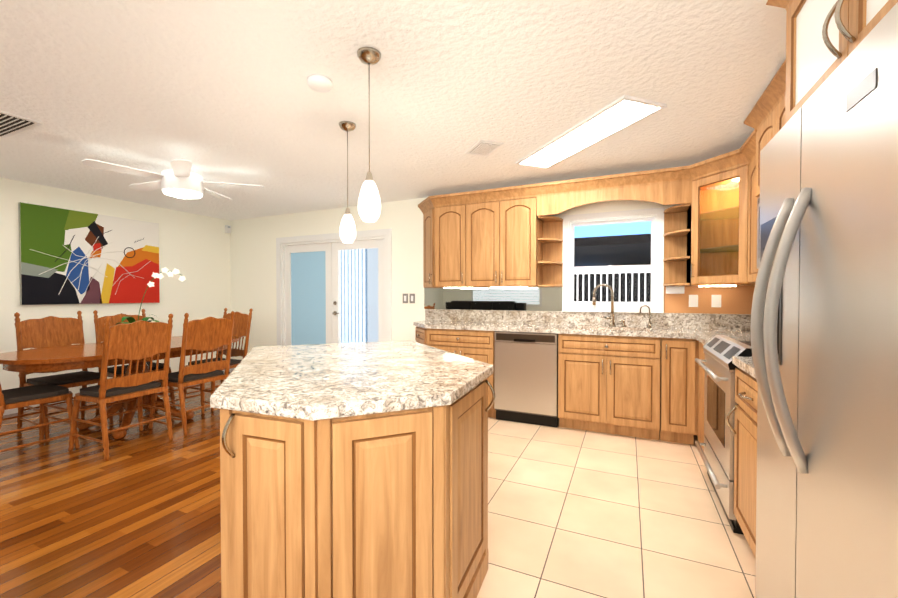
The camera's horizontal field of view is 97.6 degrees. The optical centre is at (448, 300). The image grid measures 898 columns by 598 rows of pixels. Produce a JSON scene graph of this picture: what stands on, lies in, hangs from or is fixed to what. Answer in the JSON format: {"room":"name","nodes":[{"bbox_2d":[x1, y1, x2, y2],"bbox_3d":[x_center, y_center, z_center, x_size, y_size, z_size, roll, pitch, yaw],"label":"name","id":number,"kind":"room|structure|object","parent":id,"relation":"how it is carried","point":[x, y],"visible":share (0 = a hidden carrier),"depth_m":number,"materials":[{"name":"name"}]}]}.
{"room":"kitchen","nodes":[
{"label":"kitchen","id":0,"kind":"room"},
{"bbox_2d":[0,177,231,393],"bbox_3d":[-5.224,-0.023,2.719,0.120,2.430,8.220,0,1,24],"label":"wall","id":1,"kind":"structure","parent":0,"point":[215,264],"depth_m":5.21,"materials":[{"name":"white paint"}]},
{"bbox_2d":[18,202,159,304],"bbox_3d":[-4.215,-0.502,4.720,0.049,1.070,1.330,0,1,24],"label":"painting","id":2,"kind":"object","parent":1,"relation":"attached to","point":[66,256],"visible":0.96,"depth_m":4.59,"materials":[{"name":"multicoloured fabric"}]},
{"bbox_2d":[3,369,230,414],"bbox_3d":[-5.164,1.148,2.709,0.012,0.090,7.980,0,1,24],"label":"baseboard","id":3,"kind":"structure","parent":1,"relation":"attached to","point":[10,411],"depth_m":4.11,"materials":[{"name":"white"}]},
{"bbox_2d":[225,225,230,232],"bbox_3d":[-3.513,-1.139,6.248,0.051,0.120,0.070,0,1,24],"label":"sensor","id":4,"kind":"object","parent":1,"relation":"attached to","point":[227,228],"visible":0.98,"depth_m":6.22,"materials":[{"name":"white plastic"}]},
{"bbox_2d":[0,372,756,597],"bbox_3d":[-1.998,1.238,1.268,6.970,0.050,7.980,0,1,24],"label":"floor","id":5,"kind":"structure","parent":0,"point":[575,513],"depth_m":2.19,"materials":[{"name":"beige tile"}]},
{"bbox_2d":[0,384,79,451],"bbox_3d":[-3.304,0.650,3.012,0.528,1.079,0.532,0,1,24],"label":"chair","id":6,"kind":"object","parent":5,"relation":"on","point":[42,395],"visible":0.9,"depth_m":3.04,"materials":[{"name":"brown wood"}]},
{"bbox_2d":[14,311,113,439],"bbox_3d":[-3.557,0.641,3.629,0.532,1.079,0.528,0,1,24],"label":"chair","id":7,"kind":"object","parent":5,"relation":"on","point":[50,331],"visible":0.56,"depth_m":3.62,"materials":[{"name":"brown wood"}]},
{"bbox_2d":[0,336,238,438],"bbox_3d":[-2.969,0.797,3.748,1.100,0.760,1.860,0,1,24],"label":"dining table","id":8,"kind":"object","parent":5,"relation":"on","point":[71,357],"visible":0.44,"depth_m":3.29,"materials":[{"name":"brown wood"}]},
{"bbox_2d":[116,267,185,324],"bbox_3d":[-2.928,0.042,3.804,0.432,0.748,0.501,0,1,24],"label":"orchid","id":9,"kind":"object","parent":8,"relation":"on","point":[149,284],"visible":0.5,"depth_m":3.82,"materials":[{"name":"beige plant"}]},
{"bbox_2d":[68,314,172,460],"bbox_3d":[-2.662,0.647,3.221,0.532,1.079,0.528,0,1,24],"label":"chair","id":10,"kind":"object","parent":5,"relation":"on","point":[138,340],"visible":1,"depth_m":3.11,"materials":[{"name":"brown wood"}]},
{"bbox_2d":[93,309,175,421],"bbox_3d":[-3.321,0.634,4.148,0.532,1.079,0.528,0,1,24],"label":"chair","id":11,"kind":"object","parent":5,"relation":"on","point":[100,322],"visible":0.19,"depth_m":4.07,"materials":[{"name":"brown wood"}]},
{"bbox_2d":[148,311,234,435],"bbox_3d":[-2.426,0.640,3.740,0.532,1.079,0.528,0,1,24],"label":"chair","id":12,"kind":"object","parent":5,"relation":"on","point":[207,334],"visible":0.77,"depth_m":3.62,"materials":[{"name":"brown wood"}]},
{"bbox_2d":[183,308,252,410],"bbox_3d":[-2.630,0.629,4.489,0.528,1.079,0.532,0,1,24],"label":"chair","id":13,"kind":"object","parent":5,"relation":"on","point":[241,325],"visible":0.4,"depth_m":4.60,"materials":[{"name":"brown wood"}]},
{"bbox_2d":[220,378,494,597],"bbox_3d":[-0.422,0.765,1.882,1.034,0.880,1.460,0,1,-21],"label":"kitchen island","id":14,"kind":"object","parent":5,"relation":"on","point":[393,504],"visible":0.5,"depth_m":1.20,"materials":[{"name":"brown wood"}]},
{"bbox_2d":[210,340,493,420],"bbox_3d":[-0.420,0.304,1.876,1.071,0.039,1.495,0,1,-21],"label":"island countertop","id":15,"kind":"structure","parent":14,"relation":"on","point":[313,382],"depth_m":1.45,"materials":[{"name":"stone"}]},
{"bbox_2d":[415,326,426,344],"bbox_3d":[-0.247,0.726,4.507,0.305,0.880,0.617,0,1,24],"label":"base cabinet","id":16,"kind":"object","parent":5,"relation":"on","point":[420,333],"depth_m":4.34,"materials":[{"name":"brown wood"}]},
{"bbox_2d":[427,328,495,417],"bbox_3d":[0.228,0.730,4.290,0.740,0.880,0.617,0,1,24],"label":"base cabinet","id":17,"kind":"object","parent":5,"relation":"on","point":[479,345],"depth_m":3.96,"materials":[{"name":"brown wood"}]},
{"bbox_2d":[494,331,557,426],"bbox_3d":[0.836,0.737,3.989,0.601,0.875,0.604,0,1,24],"label":"dishwasher","id":18,"kind":"object","parent":5,"relation":"on","point":[525,377],"visible":0.9,"depth_m":3.72,"materials":[{"name":"silver metal"}]},
{"bbox_2d":[558,334,658,439],"bbox_3d":[1.503,0.738,3.709,0.830,0.880,0.617,0,1,24],"label":"base cabinet","id":19,"kind":"object","parent":5,"relation":"on","point":[647,387],"depth_m":3.42,"materials":[{"name":"brown wood"}]},
{"bbox_2d":[659,338,730,450],"bbox_3d":[2.193,0.746,3.133,0.895,0.880,1.094,0,1,24],"label":"base cabinet","id":20,"kind":"object","parent":5,"relation":"on","point":[681,379],"depth_m":3.20,"materials":[{"name":"brown wood"}]},
{"bbox_2d":[413,309,750,336],"bbox_3d":[1.136,0.205,3.852,3.418,0.179,0.646,0,1,24],"label":"countertop","id":21,"kind":"structure","parent":20,"relation":"on","point":[558,322],"depth_m":4.07,"materials":[{"name":"stone"}]},
{"bbox_2d":[592,283,615,326],"bbox_3d":[1.554,0.040,3.940,0.221,0.428,0.064,0,1,24],"label":"faucet","id":22,"kind":"object","parent":21,"relation":"on","point":[612,319],"visible":0.98,"depth_m":3.90,"materials":[{"name":"silver metal"}]},
{"bbox_2d":[640,305,654,327],"bbox_3d":[1.907,0.148,3.780,0.133,0.216,0.034,0,1,24],"label":"filter faucet","id":23,"kind":"object","parent":21,"relation":"on","point":[649,324],"visible":0.96,"depth_m":3.77,"materials":[{"name":"silver metal"}]},
{"bbox_2d":[649,313,750,344],"bbox_3d":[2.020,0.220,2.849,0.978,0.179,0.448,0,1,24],"label":"countertop","id":24,"kind":"structure","parent":20,"relation":"on","point":[703,329],"depth_m":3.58,"materials":[{"name":"stone"}]},
{"bbox_2d":[695,335,751,534],"bbox_3d":[1.874,0.719,2.254,0.708,0.961,0.764,0,1,24],"label":"range","id":25,"kind":"object","parent":5,"relation":"on","point":[720,403],"visible":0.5,"depth_m":2.23,"materials":[{"name":"silver metal"}]},
{"bbox_2d":[731,368,757,557],"bbox_3d":[1.651,0.768,1.647,0.649,0.880,0.524,0,1,24],"label":"base cabinet","id":26,"kind":"object","parent":5,"relation":"on","point":[746,387],"depth_m":1.82,"materials":[{"name":"brown wood"}]},
{"bbox_2d":[725,325,755,378],"bbox_3d":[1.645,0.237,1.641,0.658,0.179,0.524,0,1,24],"label":"countertop","id":27,"kind":"structure","parent":26,"relation":"on","point":[737,332],"depth_m":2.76,"materials":[{"name":"stone"}]},
{"bbox_2d":[751,2,897,597],"bbox_3d":[1.277,0.322,1.009,0.767,1.790,0.910,0,1,24],"label":"fridge","id":28,"kind":"object","parent":5,"relation":"on","point":[824,328],"visible":1,"depth_m":0.98,"materials":[{"name":"silver metal"}]},
{"bbox_2d":[0,0,786,219],"bbox_3d":[-1.998,-1.266,1.231,7.210,0.100,8.220,0,1,24],"label":"ceiling","id":29,"kind":"structure","parent":0,"point":[222,91],"depth_m":2.29,"materials":[{"name":"white paint"}]},
{"bbox_2d":[0,110,42,137],"bbox_3d":[-3.178,-1.229,2.671,0.600,0.015,0.400,0,1,24],"label":"ceiling vent","id":30,"kind":"object","parent":29,"relation":"in","point":[11,124],"visible":1,"depth_m":2.72,"materials":[{"name":"white plastic"}]},
{"bbox_2d":[82,159,263,199],"bbox_3d":[-2.541,-1.111,3.686,1.304,0.279,1.330,0,1,24],"label":"ceiling fan","id":31,"kind":"object","parent":29,"relation":"hanging from","point":[180,179],"visible":1,"depth_m":3.54,"materials":[{"name":"white plastic"}]},
{"bbox_2d":[307,74,332,92],"bbox_3d":[-0.722,-1.212,2.200,0.136,0.035,0.136,0,1,24],"label":"smoke detector","id":32,"kind":"object","parent":29,"relation":"attached to","point":[320,83],"visible":1,"depth_m":2.17,"materials":[{"name":"white plastic"}]},
{"bbox_2d":[339,121,355,242],"bbox_3d":[-0.714,-0.823,2.766,0.120,0.829,0.120,0,1,24],"label":"pendant light","id":33,"kind":"object","parent":29,"relation":"hanging from","point":[347,231],"visible":1,"depth_m":2.73,"materials":[{"name":"white glass"}]},
{"bbox_2d":[357,47,380,222],"bbox_3d":[-0.398,-0.811,1.959,0.120,0.829,0.120,0,1,24],"label":"pendant light","id":34,"kind":"object","parent":29,"relation":"hanging from","point":[369,206],"visible":1,"depth_m":1.93,"materials":[{"name":"white glass"}]},
{"bbox_2d":[465,140,502,156],"bbox_3d":[0.283,-1.237,3.203,0.200,0.013,0.300,0,1,-20],"label":"ceiling vent","id":35,"kind":"object","parent":29,"relation":"in","point":[483,148],"visible":1,"depth_m":3.17,"materials":[{"name":"white plastic"}]},
{"bbox_2d":[516,95,666,168],"bbox_3d":[0.984,-1.232,3.005,0.340,0.018,1.280,0,1,-20],"label":"led panel","id":36,"kind":"object","parent":29,"relation":"attached to","point":[617,115],"visible":0.96,"depth_m":2.80,"materials":[{"name":"white plastic"}]},
{"bbox_2d":[228,198,702,359],"bbox_3d":[-0.309,-0.055,4.930,6.930,2.430,0.120,0,1,24],"label":"wall","id":37,"kind":"structure","parent":0,"point":[252,240],"depth_m":5.54,"materials":[{"name":"white paint"}]},
{"bbox_2d":[276,228,391,345],"bbox_3d":[-1.635,0.109,5.521,2.020,2.085,0.148,0,1,24],"label":"door frame","id":38,"kind":"structure","parent":37,"relation":"attached to","point":[308,286],"depth_m":5.62,"materials":[{"name":"white wood"}]},
{"bbox_2d":[339,249,377,342],"bbox_3d":[-1.228,0.112,5.338,0.667,1.625,0.005,0,1,24],"label":"blinds","id":39,"kind":"structure","parent":37,"relation":"in","point":[360,298],"depth_m":5.33,"materials":[{"name":"white plastic"}]},
{"bbox_2d":[403,294,407,302],"bbox_3d":[-0.552,-0.030,4.970,0.075,0.120,0.011,0,1,24],"label":"switch plate","id":40,"kind":"object","parent":37,"relation":"attached to","point":[405,298],"depth_m":4.96,"materials":[{"name":"grey"}]},
{"bbox_2d":[410,294,414,302],"bbox_3d":[-0.462,-0.030,4.928,0.075,0.120,0.011,0,1,24],"label":"switch plate","id":41,"kind":"object","parent":37,"relation":"attached to","point":[412,296],"depth_m":4.92,"materials":[{"name":"grey"}]},
{"bbox_2d":[424,287,561,310],"bbox_3d":[0.449,-0.024,4.515,1.655,0.258,0.005,0,1,24],"label":"backsplash","id":42,"kind":"structure","parent":37,"relation":"attached to","point":[535,299],"depth_m":4.46,"materials":[{"name":"clear glass"}]},
{"bbox_2d":[418,124,757,287],"bbox_3d":[1.012,-0.649,3.657,3.496,1.014,1.083,0,1,24],"label":"upper cabinet","id":43,"kind":"object","parent":37,"relation":"attached to","point":[508,237],"depth_m":3.78,"materials":[{"name":"brown wood"}]},
{"bbox_2d":[562,207,663,312],"bbox_3d":[1.651,-0.391,4.007,0.940,1.010,0.165,0,1,24],"label":"window","id":44,"kind":"structure","parent":37,"relation":"in","point":[655,216],"depth_m":3.97,"materials":[{"name":"white"}]},
{"bbox_2d":[664,285,754,313],"bbox_3d":[2.374,-0.011,3.614,0.694,0.254,0.049,0,1,24],"label":"backsplash","id":45,"kind":"structure","parent":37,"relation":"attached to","point":[737,299],"depth_m":3.59,"materials":[{"name":"brown"}]},
{"bbox_2d":[754,112,766,271],"bbox_3d":[2.118,-0.707,2.337,0.388,1.011,0.390,0,1,24],"label":"upper cabinet","id":46,"kind":"object","parent":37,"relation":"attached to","point":[757,150],"depth_m":2.64,"materials":[{"name":"brown wood"}]},
{"bbox_2d":[757,197,759,268],"bbox_3d":[2.030,-0.435,2.166,0.365,0.460,0.736,0,1,24],"label":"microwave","id":47,"kind":"object","parent":46,"relation":"attached to","point":[758,212],"visible":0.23,"depth_m":2.55,"materials":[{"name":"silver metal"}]},
{"bbox_2d":[758,0,897,147],"bbox_3d":[1.355,-0.915,0.979,0.654,0.564,1.011,0,1,24],"label":"upper cabinet","id":48,"kind":"object","parent":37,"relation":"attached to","point":[821,34],"depth_m":1.32,"materials":[{"name":"brown wood"}]},
{"label":"outside","id":49,"kind":"structure","parent":0,"visible":0},
{"bbox_2d":[340,221,650,342],"bbox_3d":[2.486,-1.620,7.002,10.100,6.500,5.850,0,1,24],"label":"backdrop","id":50,"kind":"structure","parent":49,"point":[611,279],"depth_m":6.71,"materials":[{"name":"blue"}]}
]}

